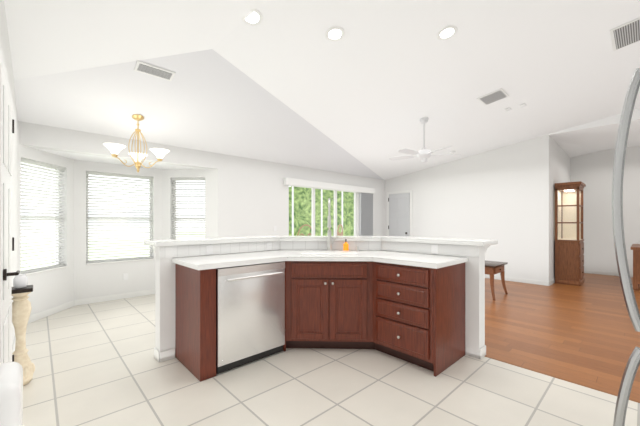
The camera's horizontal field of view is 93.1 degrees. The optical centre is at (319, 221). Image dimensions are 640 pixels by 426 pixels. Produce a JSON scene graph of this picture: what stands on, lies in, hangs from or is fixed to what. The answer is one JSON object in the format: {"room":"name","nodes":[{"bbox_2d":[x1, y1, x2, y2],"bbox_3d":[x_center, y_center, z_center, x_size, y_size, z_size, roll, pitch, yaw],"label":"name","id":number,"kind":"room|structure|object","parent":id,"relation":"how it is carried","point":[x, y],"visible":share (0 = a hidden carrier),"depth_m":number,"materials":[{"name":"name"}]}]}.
{"room":"kitchen","nodes":[
{"label":"kitchen","id":0,"kind":"room"},
{"bbox_2d":[0,0,17,347],"bbox_3d":[-0.885,-0.500,0.590,0.150,3.500,8.071,0,0,-43],"label":"wall","id":1,"kind":"structure","parent":0,"point":[5,58],"depth_m":2.82,"materials":[{"name":"white paint"}]},
{"bbox_2d":[0,62,19,363],"bbox_3d":[-1.823,0.229,1.785,0.096,2.027,0.778,0,0,-43],"label":"door","id":2,"kind":"structure","parent":1,"relation":"in","point":[6,237],"depth_m":1.61,"materials":[{"name":"white wood"}]},
{"bbox_2d":[35,148,202,168],"bbox_3d":[-3.015,-0.980,4.839,2.730,0.100,0.710,0,0,-43],"label":"ceiling","id":3,"kind":"structure","parent":0,"point":[86,157],"depth_m":4.58,"materials":[{"name":"white paint"}]},
{"bbox_2d":[18,121,384,314],"bbox_3d":[-1.139,-0.125,6.472,7.738,2.750,0.879,0,0,-43],"label":"wall","id":4,"kind":"structure","parent":0,"point":[77,278],"depth_m":5.07,"materials":[{"name":"white paint"}]},
{"bbox_2d":[21,158,64,272],"bbox_3d":[-3.661,-0.076,3.998,0.045,1.399,0.728,0,0,-5],"label":"window blind","id":5,"kind":"object","parent":4,"relation":"attached to","point":[28,161],"visible":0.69,"depth_m":3.98,"materials":[{"name":"white plastic"}]},
{"bbox_2d":[21,162,67,274],"bbox_3d":[-3.673,-0.065,3.997,0.150,1.428,0.738,0,0,-5],"label":"window","id":6,"kind":"structure","parent":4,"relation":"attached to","point":[42,270],"depth_m":4.17,"materials":[{"name":"white plastic"}]},
{"bbox_2d":[86,171,152,262],"bbox_3d":[-3.250,-0.076,4.958,0.918,1.399,0.045,0,0,-43],"label":"window blind","id":7,"kind":"object","parent":4,"relation":"attached to","point":[120,187],"visible":0.88,"depth_m":4.92,"materials":[{"name":"white plastic"}]},
{"bbox_2d":[86,174,153,264],"bbox_3d":[-3.258,-0.065,4.968,0.928,1.428,0.150,0,0,-43],"label":"window","id":8,"kind":"structure","parent":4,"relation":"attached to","point":[118,229],"depth_m":4.96,"materials":[{"name":"white plastic"}]},
{"bbox_2d":[123,273,127,279],"bbox_3d":[-3.181,0.895,4.958,0.070,0.110,0.005,0,0,-43],"label":"electrical outlet plate","id":9,"kind":"object","parent":4,"relation":"attached to","point":[125,276],"depth_m":4.96,"materials":[{"name":"white plastic"}]},
{"bbox_2d":[171,178,204,238],"bbox_3d":[-2.323,-0.076,5.363,0.613,1.399,0.045,0,0,2],"label":"window blind","id":10,"kind":"object","parent":4,"relation":"attached to","point":[196,180],"visible":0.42,"depth_m":5.36,"materials":[{"name":"white plastic"}]},
{"bbox_2d":[173,181,204,238],"bbox_3d":[-2.323,-0.065,5.376,0.623,1.428,0.150,0,0,2],"label":"window","id":11,"kind":"structure","parent":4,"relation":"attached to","point":[183,207],"depth_m":5.42,"materials":[{"name":"white plastic"}]},
{"bbox_2d":[288,185,356,235],"bbox_3d":[0.113,0.215,7.174,2.268,2.068,0.060,0,0,-43],"label":"window","id":12,"kind":"structure","parent":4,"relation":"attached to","point":[313,212],"depth_m":7.15,"materials":[{"name":"white plastic"}]},
{"bbox_2d":[12,269,632,354],"bbox_3d":[2.567,1.205,4.308,9.969,0.090,8.799,0,0,-43],"label":"baseboard","id":13,"kind":"structure","parent":4,"relation":"attached to","point":[49,312],"depth_m":4.88,"materials":[{"name":"white wood"}]},
{"bbox_2d":[283,177,374,235],"bbox_3d":[0.366,0.145,7.232,3.000,2.110,0.089,0,0,-43],"label":"vertical blind","id":14,"kind":"object","parent":4,"relation":"attached to","point":[366,211],"visible":0.69,"depth_m":7.86,"materials":[{"name":"white"}]},
{"bbox_2d":[155,241,484,358],"bbox_3d":[0.014,0.735,2.833,2.285,1.030,2.065,0,0,-43],"label":"wall","id":15,"kind":"structure","parent":0,"point":[474,303],"depth_m":2.82,"materials":[{"name":"white paint"}]},
{"bbox_2d":[206,245,212,253],"bbox_3d":[-1.095,0.275,3.007,0.070,0.090,0.004,0,0,-43],"label":"electrical outlet plate","id":16,"kind":"object","parent":15,"relation":"attached to","point":[209,249],"depth_m":3.00,"materials":[{"name":"white plastic"}]},
{"bbox_2d":[267,242,271,249],"bbox_3d":[-0.583,0.275,3.484,0.070,0.090,0.004,0,0,-43],"label":"electrical outlet plate","id":17,"kind":"object","parent":15,"relation":"attached to","point":[269,244],"depth_m":3.48,"materials":[{"name":"white plastic"}]},
{"bbox_2d":[154,345,485,361],"bbox_3d":[0.014,1.205,2.833,2.311,0.090,2.091,0,0,-43],"label":"baseboard","id":18,"kind":"structure","parent":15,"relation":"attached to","point":[169,354],"depth_m":2.75,"materials":[{"name":"white wood"}]},
{"bbox_2d":[144,236,497,252],"bbox_3d":[0.018,0.269,2.957,2.550,0.182,2.330,0,0,-43],"label":"bar","id":19,"kind":"object","parent":15,"relation":"on","point":[201,241],"visible":0.85,"depth_m":3.19,"materials":[{"name":"white stone"}]},
{"bbox_2d":[431,245,437,253],"bbox_3d":[1.159,0.275,3.063,0.004,0.090,0.070,0,0,-43],"label":"electrical outlet plate","id":20,"kind":"object","parent":15,"relation":"attached to","point":[434,248],"depth_m":3.06,"materials":[{"name":"white plastic"}]},
{"bbox_2d":[4,0,639,179],"bbox_3d":[2.758,-1.670,4.007,10.700,1.221,8.500,0,0,-43],"label":"ceiling","id":21,"kind":"structure","parent":0,"point":[286,82],"depth_m":3.48,"materials":[{"name":"paint"}]},
{"bbox_2d":[103,114,169,171],"bbox_3d":[-2.404,-1.006,3.929,0.706,0.736,0.690,0,0,-43],"label":"chandelier","id":22,"kind":"object","parent":21,"relation":"hanging from","point":[115,149],"visible":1,"depth_m":3.89,"materials":[{"name":"white glass"}]},
{"bbox_2d":[134,60,174,80],"bbox_3d":[-1.740,-1.587,3.196,0.360,0.048,0.156,0,0,-43],"label":"ceiling vent","id":23,"kind":"object","parent":21,"relation":"in","point":[152,70],"visible":1,"depth_m":3.18,"materials":[{"name":"white metal"}]},
{"bbox_2d":[241,9,262,25],"bbox_3d":[-0.601,-1.810,2.677,0.194,0.038,0.192,0,0,-43],"label":"recessed light","id":24,"kind":"object","parent":21,"relation":"in","point":[255,18],"visible":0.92,"depth_m":2.69,"materials":[{"name":"white glass"}]},
{"bbox_2d":[325,26,344,41],"bbox_3d":[0.146,-1.823,2.941,0.194,0.038,0.192,0,0,-43],"label":"recessed light","id":25,"kind":"object","parent":21,"relation":"in","point":[336,33],"visible":1,"depth_m":2.94,"materials":[{"name":"white glass"}]},
{"bbox_2d":[389,117,451,161],"bbox_3d":[1.653,-1.324,4.910,1.122,0.715,1.131,0,0,-43],"label":"ceiling fan","id":26,"kind":"object","parent":21,"relation":"hanging from","point":[423,154],"visible":1,"depth_m":4.86,"materials":[{"name":"white"}]},
{"bbox_2d":[437,26,457,39],"bbox_3d":[1.267,-1.884,3.022,0.194,0.038,0.192,0,0,-43],"label":"recessed light","id":27,"kind":"object","parent":21,"relation":"in","point":[447,32],"visible":1,"depth_m":3.02,"materials":[{"name":"white"}]},
{"bbox_2d":[477,88,508,105],"bbox_3d":[2.483,-1.787,4.347,0.320,0.066,0.319,0,0,-43],"label":"ceiling vent","id":28,"kind":"object","parent":21,"relation":"in","point":[494,96],"visible":1,"depth_m":4.32,"materials":[{"name":"white metal"}]},
{"bbox_2d":[610,17,639,50],"bbox_3d":[3.342,-1.998,3.114,0.500,0.098,0.499,0,0,-43],"label":"ceiling vent","id":29,"kind":"object","parent":21,"relation":"in","point":[625,34],"visible":0.98,"depth_m":3.19,"materials":[{"name":"white metal"}]},
{"bbox_2d":[23,294,639,425],"bbox_3d":[2.485,1.310,4.300,10.700,0.120,9.300,0,0,-43],"label":"floor","id":30,"kind":"structure","parent":0,"point":[97,364],"depth_m":2.26,"materials":[{"name":"white tile"}]},
{"bbox_2d":[0,362,22,425],"bbox_3d":[-1.367,0.950,1.309,0.114,0.600,0.340,0,0,-43],"label":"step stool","id":31,"kind":"object","parent":30,"relation":"on","point":[11,393],"visible":1,"depth_m":1.23,"materials":[{"name":"white"}]},
{"bbox_2d":[12,285,34,385],"bbox_3d":[-2.306,0.877,2.334,0.164,0.745,0.170,0,0,-43],"label":"pedestal stand","id":32,"kind":"object","parent":30,"relation":"on","point":[21,307],"visible":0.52,"depth_m":2.31,"materials":[{"name":"beige stone"}]},
{"bbox_2d":[13,274,27,287],"bbox_3d":[-2.306,0.453,2.334,0.080,0.102,0.080,0,0,-43],"label":"jar","id":33,"kind":"object","parent":32,"relation":"on","point":[20,280],"visible":0.92,"depth_m":2.31,"materials":[{"name":"white ceramic"}]},
{"bbox_2d":[175,261,464,381],"bbox_3d":[0.017,0.812,2.820,2.011,0.875,1.801,0,0,-43],"label":"kitchen island","id":34,"kind":"object","parent":30,"relation":"on","point":[415,315],"visible":0.96,"depth_m":2.73,"materials":[{"name":"brown wood"}]},
{"bbox_2d":[216,262,284,373],"bbox_3d":[-0.761,0.814,2.870,0.668,0.864,0.634,0,0,-43],"label":"dishwasher","id":35,"kind":"object","parent":34,"relation":"in","point":[250,313],"visible":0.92,"depth_m":2.64,"materials":[{"name":"silver metal"}]},
{"bbox_2d":[172,250,467,269],"bbox_3d":[0.015,0.348,2.800,2.041,0.050,1.826,0,0,-43],"label":"island countertop","id":36,"kind":"structure","parent":34,"relation":"on","point":[263,257],"depth_m":2.83,"materials":[{"name":"white stone"}]},
{"bbox_2d":[327,198,336,250],"bbox_3d":[0.117,0.031,3.417,0.209,0.598,0.178,0,0,-43],"label":"faucet","id":37,"kind":"object","parent":36,"relation":"on","point":[329,243],"visible":0.94,"depth_m":3.46,"materials":[{"name":"silver metal"}]},
{"bbox_2d":[343,239,348,250],"bbox_3d":[0.297,0.263,3.476,0.065,0.135,0.065,0,0,-43],"label":"soap bottle","id":38,"kind":"object","parent":36,"relation":"on","point":[345,246],"visible":0.88,"depth_m":3.45,"materials":[{"name":"orange plastic"}]},
{"bbox_2d":[612,68,639,425],"bbox_3d":[1.479,0.357,0.859,0.905,1.775,0.900,0,0,-43],"label":"refrigerator","id":39,"kind":"object","parent":30,"relation":"on","point":[629,373],"visible":1,"depth_m":0.91,"materials":[{"name":"silver metal"}]},
{"bbox_2d":[385,134,549,280],"bbox_3d":[3.170,-0.400,7.414,0.150,3.300,3.960,0,0,-43],"label":"wall","id":40,"kind":"structure","parent":0,"point":[501,195],"depth_m":6.59,"materials":[{"name":"white paint"}]},
{"bbox_2d":[388,193,409,236],"bbox_3d":[2.148,0.231,8.318,0.100,2.022,0.656,0,0,-43],"label":"door","id":41,"kind":"structure","parent":40,"relation":"in","point":[399,214],"depth_m":8.31,"materials":[{"name":"white wood"}]},
{"bbox_2d":[387,190,411,236],"bbox_3d":[2.182,0.200,8.349,0.020,2.100,0.785,0,0,-43],"label":"door frame","id":42,"kind":"structure","parent":40,"relation":"attached to","point":[399,192],"depth_m":8.26,"materials":[{"name":"white wood"}]},
{"bbox_2d":[550,136,569,280],"bbox_3d":[5.380,-0.400,6.870,2.340,3.300,0.150,0,0,-43],"label":"wall","id":43,"kind":"structure","parent":0,"point":[559,159],"depth_m":6.29,"materials":[{"name":"white paint"}]},
{"bbox_2d":[485,273,639,402],"bbox_3d":[3.785,1.273,4.966,7.690,0.054,8.300,0,0,-43],"label":"floor","id":44,"kind":"structure","parent":0,"point":[585,334],"depth_m":3.48,"materials":[{"name":"brown wood"}]},
{"bbox_2d":[485,261,507,300],"bbox_3d":[2.794,0.977,5.258,0.670,0.554,0.650,0,0,-43],"label":"end table","id":45,"kind":"object","parent":44,"relation":"on","point":[492,268],"visible":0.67,"depth_m":4.95,"materials":[{"name":"brown wood"}]},
{"bbox_2d":[555,181,585,285],"bbox_3d":[5.158,0.230,6.242,0.650,2.040,0.415,0,0,-43],"label":"curio cabinet","id":46,"kind":"object","parent":44,"relation":"on","point":[569,255],"visible":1,"depth_m":6.13,"materials":[{"name":"brown wood"}]},
{"bbox_2d":[631,244,639,289],"bbox_3d":[6.323,0.855,5.800,1.240,0.790,0.500,0,0,-43],"label":"console table","id":47,"kind":"object","parent":44,"relation":"on","point":[635,248],"visible":0.98,"depth_m":5.53,"materials":[{"name":"brown wood"}]},
{"bbox_2d":[549,108,639,149],"bbox_3d":[6.878,-2.025,5.272,2.649,0.650,4.530,0,0,-43],"label":"ceiling","id":48,"kind":"structure","parent":0,"point":[600,134],"depth_m":5.82,"materials":[{"name":"white paint"}]},
{"bbox_2d":[570,146,639,273],"bbox_3d":[7.757,-0.400,6.161,0.150,3.300,4.430,0,0,-43],"label":"wall","id":49,"kind":"structure","parent":0,"point":[593,171],"depth_m":7.16,"materials":[{"name":"white paint"}]},
{"label":"outside","id":50,"kind":"structure","parent":0,"visible":0},
{"bbox_2d":[21,231,204,270],"bbox_3d":[-13.495,1.405,21.803,70.000,0.190,39.700,0,0,-43],"label":"ground","id":51,"kind":"structure","parent":50,"point":[25,265],"depth_m":13.93,"materials":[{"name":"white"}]},
{"bbox_2d":[21,166,184,241],"bbox_3d":[-25.066,-1.521,21.748,26.000,5.658,11.000,0,0,-43],"label":"house","id":52,"kind":"structure","parent":51,"relation":"on","point":[89,210],"depth_m":23.02,"materials":[{"name":"white"}]},
{"bbox_2d":[292,186,342,235],"bbox_3d":[-0.471,0.015,9.229,7.100,2.970,3.658,0,0,-43],"label":"lanai","id":53,"kind":"object","parent":51,"relation":"on","point":[321,211],"depth_m":12.00,"materials":[{"name":"grey metal"}]},
{"bbox_2d":[297,224,310,235],"bbox_3d":[-0.496,0.659,8.196,0.567,1.200,0.474,0,0,-43],"label":"outdoor chair","id":54,"kind":"object","parent":53,"relation":"on","point":[302,233],"depth_m":8.01,"materials":[{"name":"brown"}]},
{"bbox_2d":[337,224,342,235],"bbox_3d":[0.488,0.659,9.152,0.566,1.200,0.531,0,0,-43],"label":"outdoor chair","id":55,"kind":"object","parent":53,"relation":"on","point":[338,234],"depth_m":8.98,"materials":[{"name":"brown"}]},
{"bbox_2d":[289,186,353,235],"bbox_3d":[0.652,-0.624,18.830,13.594,3.814,7.975,0,0,-43],"label":"trees","id":56,"kind":"object","parent":51,"relation":"on","point":[349,215],"depth_m":14.71,"materials":[{"name":"green plant"}]}
]}

